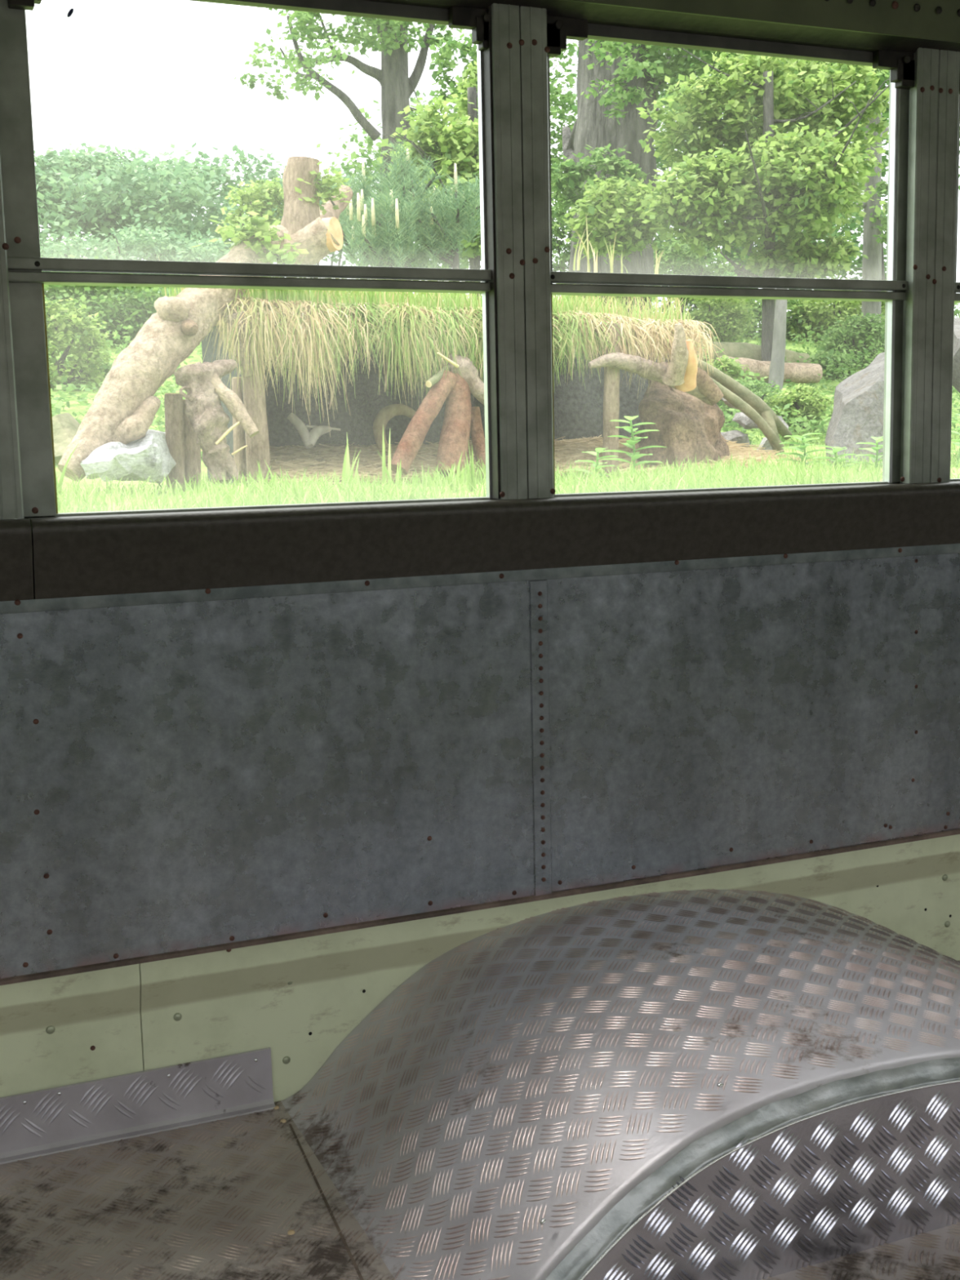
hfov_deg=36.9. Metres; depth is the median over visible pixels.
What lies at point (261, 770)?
wall
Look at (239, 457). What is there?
log post
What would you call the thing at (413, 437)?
prop
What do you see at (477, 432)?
prop
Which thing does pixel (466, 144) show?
tree
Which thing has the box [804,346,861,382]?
bush
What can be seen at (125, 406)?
log
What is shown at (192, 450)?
log post
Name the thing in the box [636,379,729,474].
stump
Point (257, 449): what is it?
log post
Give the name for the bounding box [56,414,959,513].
grass
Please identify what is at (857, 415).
boulder
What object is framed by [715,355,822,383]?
fallen log
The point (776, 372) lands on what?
trunk
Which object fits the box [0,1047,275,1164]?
kick plate
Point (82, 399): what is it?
undergrowth
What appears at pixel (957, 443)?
leafy weed
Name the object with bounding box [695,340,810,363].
fallen log
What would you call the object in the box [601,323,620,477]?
log post
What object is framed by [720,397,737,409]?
rock
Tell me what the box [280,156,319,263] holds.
stump
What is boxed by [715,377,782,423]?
bush
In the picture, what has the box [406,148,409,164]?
candle
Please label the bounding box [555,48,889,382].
tree
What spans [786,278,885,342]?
bush
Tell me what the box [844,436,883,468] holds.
leafy weed
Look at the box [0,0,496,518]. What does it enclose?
window
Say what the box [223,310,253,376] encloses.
prop
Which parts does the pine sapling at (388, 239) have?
stem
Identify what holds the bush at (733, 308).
on the ground at (91, 394)
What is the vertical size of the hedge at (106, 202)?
2.138 m
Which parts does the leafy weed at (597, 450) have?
stem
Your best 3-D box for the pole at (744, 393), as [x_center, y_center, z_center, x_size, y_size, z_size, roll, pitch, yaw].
[1.387,-1.265,7.581,0.718,0.430,0.068,-7,10,-35]
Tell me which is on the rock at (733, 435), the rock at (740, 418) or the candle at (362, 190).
the rock at (740, 418)
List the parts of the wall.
window rail, green skirting, galvanized panel, window rail, green skirting, galvanized panel, cornice, galvanized panel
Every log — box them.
[57,217,342,481]
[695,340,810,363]
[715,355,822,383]
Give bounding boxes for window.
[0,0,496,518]
[546,15,915,497]
[950,76,959,481]
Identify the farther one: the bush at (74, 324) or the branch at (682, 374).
the bush at (74, 324)
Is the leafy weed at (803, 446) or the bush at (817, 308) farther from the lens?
the bush at (817, 308)
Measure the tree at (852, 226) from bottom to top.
2.477 m
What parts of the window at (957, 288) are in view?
sash, sash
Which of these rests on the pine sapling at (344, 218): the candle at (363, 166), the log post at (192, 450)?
the candle at (363, 166)
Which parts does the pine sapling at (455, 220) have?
stem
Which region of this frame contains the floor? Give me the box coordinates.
[0,1100,959,1279]
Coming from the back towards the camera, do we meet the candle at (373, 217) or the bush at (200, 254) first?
the bush at (200, 254)
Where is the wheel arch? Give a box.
[280,888,959,1279]
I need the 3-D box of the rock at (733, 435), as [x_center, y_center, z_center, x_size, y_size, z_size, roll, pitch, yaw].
[1.419,-1.093,7.924,0.204,0.124,0.150,-5,9,-23]
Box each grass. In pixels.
[55,425,475,502]
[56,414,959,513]
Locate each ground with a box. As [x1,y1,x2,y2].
[48,336,959,512]
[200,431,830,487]
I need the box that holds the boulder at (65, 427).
[52,413,79,464]
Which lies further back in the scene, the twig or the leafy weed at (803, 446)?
the leafy weed at (803, 446)
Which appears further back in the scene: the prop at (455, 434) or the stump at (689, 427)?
the stump at (689, 427)
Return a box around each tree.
[35,142,322,265]
[234,8,477,279]
[315,40,578,294]
[367,52,481,300]
[551,39,746,313]
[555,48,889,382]
[564,49,835,302]
[773,58,889,351]
[775,195,887,309]
[821,61,959,202]
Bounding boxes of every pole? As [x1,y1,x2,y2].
[697,357,791,439]
[709,376,784,450]
[760,409,786,456]
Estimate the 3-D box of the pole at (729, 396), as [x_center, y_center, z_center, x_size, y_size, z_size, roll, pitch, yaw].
[1.351,-1.165,7.390,0.491,0.397,0.054,-5,9,-23]
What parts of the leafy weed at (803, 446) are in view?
stem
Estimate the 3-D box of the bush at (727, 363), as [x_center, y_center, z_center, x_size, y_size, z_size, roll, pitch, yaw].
[1.801,-1.948,10.880,0.486,0.408,0.379,0,8,6]
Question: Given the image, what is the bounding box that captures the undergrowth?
[48,308,959,456]
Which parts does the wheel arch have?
plate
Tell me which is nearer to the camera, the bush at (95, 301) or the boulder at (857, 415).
the boulder at (857, 415)
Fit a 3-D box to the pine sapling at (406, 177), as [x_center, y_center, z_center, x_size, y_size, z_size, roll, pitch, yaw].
[-0.445,-1.980,8.379,0.667,1.776,0.734,3,9,27]
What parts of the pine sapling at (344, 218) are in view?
stem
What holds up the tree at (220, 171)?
on the ground at (91, 394)
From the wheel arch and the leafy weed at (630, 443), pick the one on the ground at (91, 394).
the leafy weed at (630, 443)
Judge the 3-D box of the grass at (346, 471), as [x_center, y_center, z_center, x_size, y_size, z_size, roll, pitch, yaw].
[-0.692,-0.593,4.848,1.457,0.244,0.153,-5,9,-23]
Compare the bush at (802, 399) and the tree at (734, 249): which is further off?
the tree at (734, 249)
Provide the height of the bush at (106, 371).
0.591 m
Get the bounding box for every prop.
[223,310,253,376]
[391,369,457,475]
[435,370,471,476]
[470,406,485,475]
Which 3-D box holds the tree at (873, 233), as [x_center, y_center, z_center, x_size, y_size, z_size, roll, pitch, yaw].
[3.702,-5.459,14.173,2.457,5.244,2.642,1,8,13]
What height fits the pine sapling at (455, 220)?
1.670 m
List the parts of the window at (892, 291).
sash, sash, rail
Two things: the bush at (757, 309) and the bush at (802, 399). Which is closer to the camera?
the bush at (802, 399)
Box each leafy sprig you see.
[191,207,291,252]
[252,235,309,264]
[294,160,352,215]
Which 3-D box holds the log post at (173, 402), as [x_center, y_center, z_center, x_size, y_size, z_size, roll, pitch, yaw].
[-1.218,-0.773,5.744,0.084,0.418,0.079,-5,9,-23]
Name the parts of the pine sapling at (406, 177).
stem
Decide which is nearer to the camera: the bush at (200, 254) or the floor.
the floor
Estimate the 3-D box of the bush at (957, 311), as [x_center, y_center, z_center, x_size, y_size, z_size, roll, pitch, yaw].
[4.823,-2.719,14.691,1.053,1.525,0.870,-5,9,-23]
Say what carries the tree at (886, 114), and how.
on the ground at (91, 394)
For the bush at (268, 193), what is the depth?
9.50 m
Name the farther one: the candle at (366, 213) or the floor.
the candle at (366, 213)
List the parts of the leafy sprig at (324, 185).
stem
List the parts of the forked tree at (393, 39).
crown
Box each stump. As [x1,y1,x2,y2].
[173,359,258,484]
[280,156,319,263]
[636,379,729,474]
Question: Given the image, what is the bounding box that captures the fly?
[66,8,73,17]
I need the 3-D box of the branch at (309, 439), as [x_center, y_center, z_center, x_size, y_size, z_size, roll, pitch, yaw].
[-0.761,-0.980,6.731,0.258,0.166,0.132,-5,9,-23]
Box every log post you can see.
[164,392,185,491]
[182,399,201,489]
[231,377,246,487]
[241,335,271,484]
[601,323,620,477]
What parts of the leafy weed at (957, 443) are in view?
stem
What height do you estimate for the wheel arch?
0.223 m
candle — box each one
[349,199,353,220]
[356,192,360,221]
[360,189,364,210]
[361,160,365,187]
[361,214,365,236]
[364,204,368,226]
[371,198,375,226]
[395,198,399,228]
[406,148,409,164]
[453,163,457,191]
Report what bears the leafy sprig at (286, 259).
attached to the log at (125, 406)
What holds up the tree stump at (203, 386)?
on the ground at (91, 394)
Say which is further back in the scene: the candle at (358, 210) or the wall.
the candle at (358, 210)
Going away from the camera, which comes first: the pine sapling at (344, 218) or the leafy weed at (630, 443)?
the leafy weed at (630, 443)
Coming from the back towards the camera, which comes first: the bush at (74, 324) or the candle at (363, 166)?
the bush at (74, 324)
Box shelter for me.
[158,217,724,484]
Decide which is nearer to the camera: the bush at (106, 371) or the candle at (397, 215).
the candle at (397, 215)
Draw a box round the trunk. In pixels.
[768,276,787,394]
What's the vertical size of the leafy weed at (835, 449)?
0.123 m
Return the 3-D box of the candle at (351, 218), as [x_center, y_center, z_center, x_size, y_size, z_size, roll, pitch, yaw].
[-0.696,-2.322,7.770,0.020,0.110,0.020,-1,8,0]
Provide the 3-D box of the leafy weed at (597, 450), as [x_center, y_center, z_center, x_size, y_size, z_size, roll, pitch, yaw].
[0.424,-0.653,5.415,0.184,0.139,0.176,-3,8,-9]
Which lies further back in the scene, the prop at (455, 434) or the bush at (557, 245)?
the bush at (557, 245)
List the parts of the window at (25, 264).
sash, sash, rail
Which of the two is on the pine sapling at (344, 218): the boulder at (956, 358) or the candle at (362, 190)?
the candle at (362, 190)
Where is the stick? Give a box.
[425,364,450,387]
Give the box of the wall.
[0,0,959,1102]
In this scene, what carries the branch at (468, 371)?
on the prop at (455, 434)
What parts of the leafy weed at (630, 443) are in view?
stem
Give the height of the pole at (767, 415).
0.273 m
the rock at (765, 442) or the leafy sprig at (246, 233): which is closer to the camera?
the leafy sprig at (246, 233)
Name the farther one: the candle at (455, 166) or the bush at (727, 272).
the bush at (727, 272)
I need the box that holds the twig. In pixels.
[436,351,458,368]
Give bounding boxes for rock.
[80,429,176,484]
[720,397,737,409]
[720,430,750,446]
[732,412,759,429]
[756,437,773,452]
[777,415,788,428]
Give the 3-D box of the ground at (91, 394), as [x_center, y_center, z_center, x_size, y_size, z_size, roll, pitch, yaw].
[-5.086,-5.030,23.959,60.000,3.967,45.000,-5,9,-23]
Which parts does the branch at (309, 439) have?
fork arm, fork arm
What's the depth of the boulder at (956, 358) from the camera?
8.09 m
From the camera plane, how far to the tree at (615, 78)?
14.16 m
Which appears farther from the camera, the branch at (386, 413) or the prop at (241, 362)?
the branch at (386, 413)
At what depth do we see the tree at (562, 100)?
21.01 m
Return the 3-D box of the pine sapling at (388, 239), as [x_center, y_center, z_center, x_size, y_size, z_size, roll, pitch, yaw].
[-0.522,-1.727,7.975,0.494,1.554,0.464,-1,8,-1]
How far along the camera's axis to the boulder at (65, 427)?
5.86 m
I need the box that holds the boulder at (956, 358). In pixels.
[952,317,959,393]
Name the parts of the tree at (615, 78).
crown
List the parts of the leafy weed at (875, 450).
stem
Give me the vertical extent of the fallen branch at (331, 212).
0.350 m
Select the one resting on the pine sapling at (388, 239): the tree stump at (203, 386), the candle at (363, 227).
the candle at (363, 227)
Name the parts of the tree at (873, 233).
crown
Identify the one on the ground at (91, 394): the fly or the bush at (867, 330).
the bush at (867, 330)
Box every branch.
[287,413,340,448]
[319,184,353,219]
[372,404,416,449]
[443,353,484,404]
[587,323,724,405]
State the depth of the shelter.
6.47 m
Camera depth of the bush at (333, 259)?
10.47 m
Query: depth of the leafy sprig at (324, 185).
6.83 m
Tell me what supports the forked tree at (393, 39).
on the ground at (91, 394)
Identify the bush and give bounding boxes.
[39,216,235,317]
[44,254,177,351]
[44,295,120,390]
[48,355,113,385]
[100,260,191,332]
[221,176,284,244]
[264,170,380,278]
[551,195,573,297]
[651,257,738,316]
[653,236,745,319]
[681,298,851,339]
[685,287,758,342]
[706,355,750,405]
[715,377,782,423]
[720,384,786,418]
[762,383,834,429]
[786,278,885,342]
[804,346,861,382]
[807,311,884,367]
[954,302,959,318]
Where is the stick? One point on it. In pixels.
(433, 380)
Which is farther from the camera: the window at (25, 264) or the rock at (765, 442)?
the rock at (765, 442)
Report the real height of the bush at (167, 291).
1.401 m
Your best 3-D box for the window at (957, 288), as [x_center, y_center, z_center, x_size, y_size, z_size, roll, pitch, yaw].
[1.041,-0.613,2.426,0.690,0.674,0.050,-5,9,-23]
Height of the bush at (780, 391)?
0.478 m
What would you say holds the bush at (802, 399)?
on the ground at (91, 394)
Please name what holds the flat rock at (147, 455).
on the grass at (293, 492)
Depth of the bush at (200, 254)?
13.98 m
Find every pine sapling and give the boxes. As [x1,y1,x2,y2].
[331,160,407,266]
[341,183,424,292]
[353,137,466,267]
[403,163,480,294]
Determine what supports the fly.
on the window at (25, 264)
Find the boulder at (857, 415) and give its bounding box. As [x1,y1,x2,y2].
[825,351,884,468]
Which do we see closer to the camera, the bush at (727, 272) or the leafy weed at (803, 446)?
the leafy weed at (803, 446)
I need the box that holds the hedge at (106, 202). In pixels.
[34,144,245,299]
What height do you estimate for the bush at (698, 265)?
1.077 m
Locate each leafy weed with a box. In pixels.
[565,447,616,475]
[599,415,666,473]
[774,432,831,470]
[813,445,860,469]
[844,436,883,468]
[951,413,959,466]

